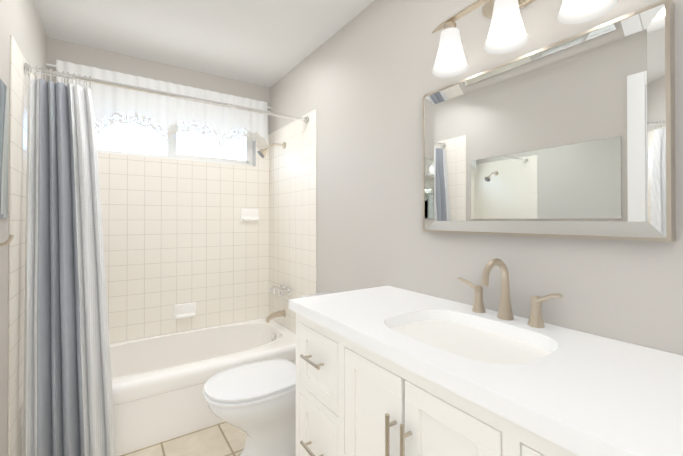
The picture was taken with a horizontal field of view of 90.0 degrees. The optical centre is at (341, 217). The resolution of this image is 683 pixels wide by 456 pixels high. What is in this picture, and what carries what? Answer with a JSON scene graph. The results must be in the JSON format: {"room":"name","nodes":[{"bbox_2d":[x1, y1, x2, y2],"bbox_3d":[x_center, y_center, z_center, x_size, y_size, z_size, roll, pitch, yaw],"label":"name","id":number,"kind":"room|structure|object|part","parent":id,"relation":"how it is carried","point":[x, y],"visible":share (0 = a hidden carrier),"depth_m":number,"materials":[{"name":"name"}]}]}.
{"room":"bathroom","nodes":[
{"label":"bathroom","id":0,"kind":"room"},
{"bbox_2d":[0,0,46,455],"bbox_3d":[-1.022,0.032,0.801,0.100,2.420,3.620,0,0,-34],"label":"wall","id":1,"kind":"structure","parent":0,"point":[21,22],"depth_m":1.39,"materials":[{"name":"grey paint"}]},
{"bbox_2d":[0,78,9,217],"bbox_3d":[-1.031,-0.262,0.917,0.010,0.522,1.090,0,0,-34],"label":"mirror","id":2,"kind":"object","parent":1,"relation":"attached to","point":[4,98],"visible":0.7,"depth_m":1.31,"materials":[{"name":"clear glass"}]},
{"bbox_2d":[0,234,13,246],"bbox_3d":[-1.157,0.087,1.156,0.072,0.058,0.044,0,0,-34],"label":"hook","id":3,"kind":"object","parent":1,"relation":"attached to","point":[9,240],"visible":1,"depth_m":1.16,"materials":[{"name":"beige metal"}]},
{"bbox_2d":[8,35,35,455],"bbox_3d":[-1.634,0.248,1.805,0.008,2.000,0.970,0,0,-34],"label":"wall tile","id":4,"kind":"structure","parent":1,"relation":"attached to","point":[18,155],"depth_m":1.49,"materials":[{"name":"beige tile"}]},
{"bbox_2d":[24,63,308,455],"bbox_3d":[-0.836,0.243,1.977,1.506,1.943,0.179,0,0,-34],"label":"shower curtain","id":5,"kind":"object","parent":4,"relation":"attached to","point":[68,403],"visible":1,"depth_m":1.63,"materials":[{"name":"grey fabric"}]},
{"bbox_2d":[47,37,269,165],"bbox_3d":[-1.312,0.044,2.686,1.524,2.420,0.130,0,0,-34],"label":"wall","id":6,"kind":"structure","parent":0,"point":[65,51],"depth_m":2.54,"materials":[{"name":"grey paint"}]},
{"bbox_2d":[46,60,271,152],"bbox_3d":[-1.242,-0.786,2.587,1.520,0.451,0.033,0,0,-34],"label":"valance curtain","id":7,"kind":"object","parent":6,"relation":"attached to","point":[165,112],"visible":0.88,"depth_m":2.54,"materials":[{"name":"fabric"}]},
{"bbox_2d":[96,114,252,165],"bbox_3d":[-1.339,-0.676,2.697,1.300,0.460,0.060,0,0,-34],"label":"window","id":8,"kind":"structure","parent":6,"relation":"in","point":[171,147],"depth_m":2.72,"materials":[{"name":"white glass"}]},
{"bbox_2d":[97,134,268,343],"bbox_3d":[-1.295,0.254,2.658,1.508,2.000,0.083,0,0,-34],"label":"wall tile","id":9,"kind":"structure","parent":6,"relation":"attached to","point":[176,231],"depth_m":2.64,"materials":[{"name":"beige tile"}]},
{"bbox_2d":[174,302,195,318],"bbox_3d":[-1.204,0.724,2.636,0.156,0.110,0.050,0,0,-34],"label":"soap dish","id":10,"kind":"object","parent":9,"relation":"attached to","point":[186,310],"visible":1,"depth_m":2.63,"materials":[{"name":"white ceramic"}]},
{"bbox_2d":[241,209,258,221],"bbox_3d":[-0.781,-0.019,2.926,0.156,0.110,0.050,0,0,-34],"label":"soap dish","id":11,"kind":"object","parent":9,"relation":"attached to","point":[248,215],"visible":1,"depth_m":2.92,"materials":[{"name":"white ceramic"}]},
{"bbox_2d":[119,421,245,455],"bbox_3d":[-0.349,1.295,1.247,1.724,0.100,3.620,0,0,-34],"label":"floor","id":12,"kind":"structure","parent":0,"point":[224,438],"depth_m":1.88,"materials":[{"name":"tile"}]},
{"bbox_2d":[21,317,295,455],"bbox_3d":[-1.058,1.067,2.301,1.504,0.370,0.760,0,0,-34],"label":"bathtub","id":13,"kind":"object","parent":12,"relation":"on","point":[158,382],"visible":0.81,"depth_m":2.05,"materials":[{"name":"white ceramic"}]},
{"bbox_2d":[203,292,330,455],"bbox_3d":[-0.313,0.865,1.828,0.802,0.768,0.414,0,0,-34],"label":"toilet","id":14,"kind":"object","parent":12,"relation":"on","point":[255,402],"visible":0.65,"depth_m":1.67,"materials":[{"name":"white ceramic"}]},
{"bbox_2d":[289,306,596,455],"bbox_3d":[0.367,0.813,1.042,0.564,0.860,1.276,0,0,-34],"label":"bathroom vanity","id":15,"kind":"object","parent":12,"relation":"on","point":[387,371],"depth_m":0.98,"materials":[{"name":"white paint"}]},
{"bbox_2d":[289,286,682,455],"bbox_3d":[0.372,0.363,1.048,0.553,0.039,1.305,0,0,-34],"label":"countertop","id":16,"kind":"structure","parent":15,"relation":"on","point":[604,396],"depth_m":0.75,"materials":[{"name":"white stone"}]},
{"bbox_2d":[393,314,544,365],"bbox_3d":[0.367,0.450,1.035,0.363,0.160,0.487,0,0,-34],"label":"sink","id":17,"kind":"object","parent":16,"relation":"in","point":[497,347],"depth_m":1.07,"materials":[{"name":"white ceramic"}]},
{"bbox_2d":[457,258,561,329],"bbox_3d":[0.517,0.240,1.138,0.152,0.207,0.361,0,0,-34],"label":"faucet","id":18,"kind":"object","parent":16,"relation":"on","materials":[{"name":"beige metal"}]},
{"bbox_2d":[34,0,373,87],"bbox_3d":[-0.349,-1.225,1.263,1.724,0.100,3.620,0,0,-34],"label":"ceiling","id":19,"kind":"structure","parent":0,"point":[267,43],"depth_m":2.13,"materials":[{"name":"white paint"}]},
{"bbox_2d":[270,0,682,355],"bbox_3d":[0.325,0.038,1.709,0.100,2.420,3.620,0,0,-34],"label":"wall","id":20,"kind":"structure","parent":0,"point":[364,81],"depth_m":1.57,"materials":[{"name":"grey paint"}]},
{"bbox_2d":[269,109,316,333],"bbox_3d":[-0.410,0.254,2.701,0.008,2.000,0.850,0,0,-34],"label":"wall tile","id":21,"kind":"structure","parent":20,"relation":"attached to","point":[293,215],"depth_m":2.65,"materials":[{"name":"beige tile"}]},
{"bbox_2d":[257,142,285,157],"bbox_3d":[-0.558,-0.539,2.716,0.226,0.148,0.080,0,0,-34],"label":"shower head","id":22,"kind":"object","parent":21,"relation":"attached to","point":[262,153],"visible":1,"depth_m":2.68},
{"bbox_2d":[266,310,285,322],"bbox_3d":[-0.528,0.789,2.727,0.153,0.079,0.060,0,0,-34],"label":"tub spout","id":23,"kind":"object","parent":21,"relation":"attached to","point":[281,313],"visible":1,"depth_m":2.71,"materials":[{"name":"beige metal"}]},
{"bbox_2d":[271,285,283,293],"bbox_3d":[-0.502,0.590,2.746,0.092,0.060,0.060,0,0,-34],"label":"tub valve","id":24,"kind":"object","parent":21,"relation":"attached to","point":[272,287],"depth_m":2.79,"materials":[{"name":"silver metal"}]},
{"bbox_2d":[275,286,290,296],"bbox_3d":[-0.449,0.589,2.667,0.092,0.060,0.060,0,0,-34],"label":"tub valve","id":25,"kind":"object","parent":21,"relation":"attached to","point":[279,291],"depth_m":2.67,"materials":[{"name":"silver metal"}]},
{"bbox_2d":[432,0,617,77],"bbox_3d":[0.554,-0.705,1.130,0.171,0.287,0.620,0,0,-34],"label":"wall sconce","id":26,"kind":"object","parent":20,"relation":"attached to","point":[507,33],"visible":1,"depth_m":1.15,"materials":[{"name":"white glass"}]},
{"bbox_3d":[0.414,-0.634,1.303,0.134,0.146,0.134,0,0,-34],"label":"lamp shade","id":27,"kind":"part","parent":26,"relation":"part of","materials":[{"name":"white glass"}]},
{"bbox_3d":[0.538,-0.635,1.119,0.058,0.092,0.058,0,0,-34],"label":"bulb","id":28,"kind":"part","parent":26,"relation":"part of","materials":[{"name":"white glass"}]},
{"bbox_3d":[0.538,-0.639,1.119,0.134,0.146,0.134,0,0,-34],"label":"lamp shade","id":29,"kind":"part","parent":26,"relation":"part of","materials":[{"name":"white glass"}]},
{"bbox_3d":[0.666,-0.632,0.930,0.058,0.092,0.058,0,0,-34],"label":"bulb","id":30,"kind":"part","parent":26,"relation":"part of","materials":[{"name":"white glass"}]},
{"bbox_3d":[0.666,-0.636,0.930,0.134,0.146,0.134,0,0,-34],"label":"lamp shade","id":31,"kind":"part","parent":26,"relation":"part of","materials":[{"name":"white glass"}]},
{"bbox_2d":[422,0,675,241],"bbox_3d":[0.597,-0.238,1.180,0.038,0.600,0.804,0,0,-34],"label":"vanity mirror","id":32,"kind":"object","parent":20,"relation":"attached to","point":[572,136],"visible":1,"depth_m":1.04,"materials":[{"name":"silver metal"}]}
]}

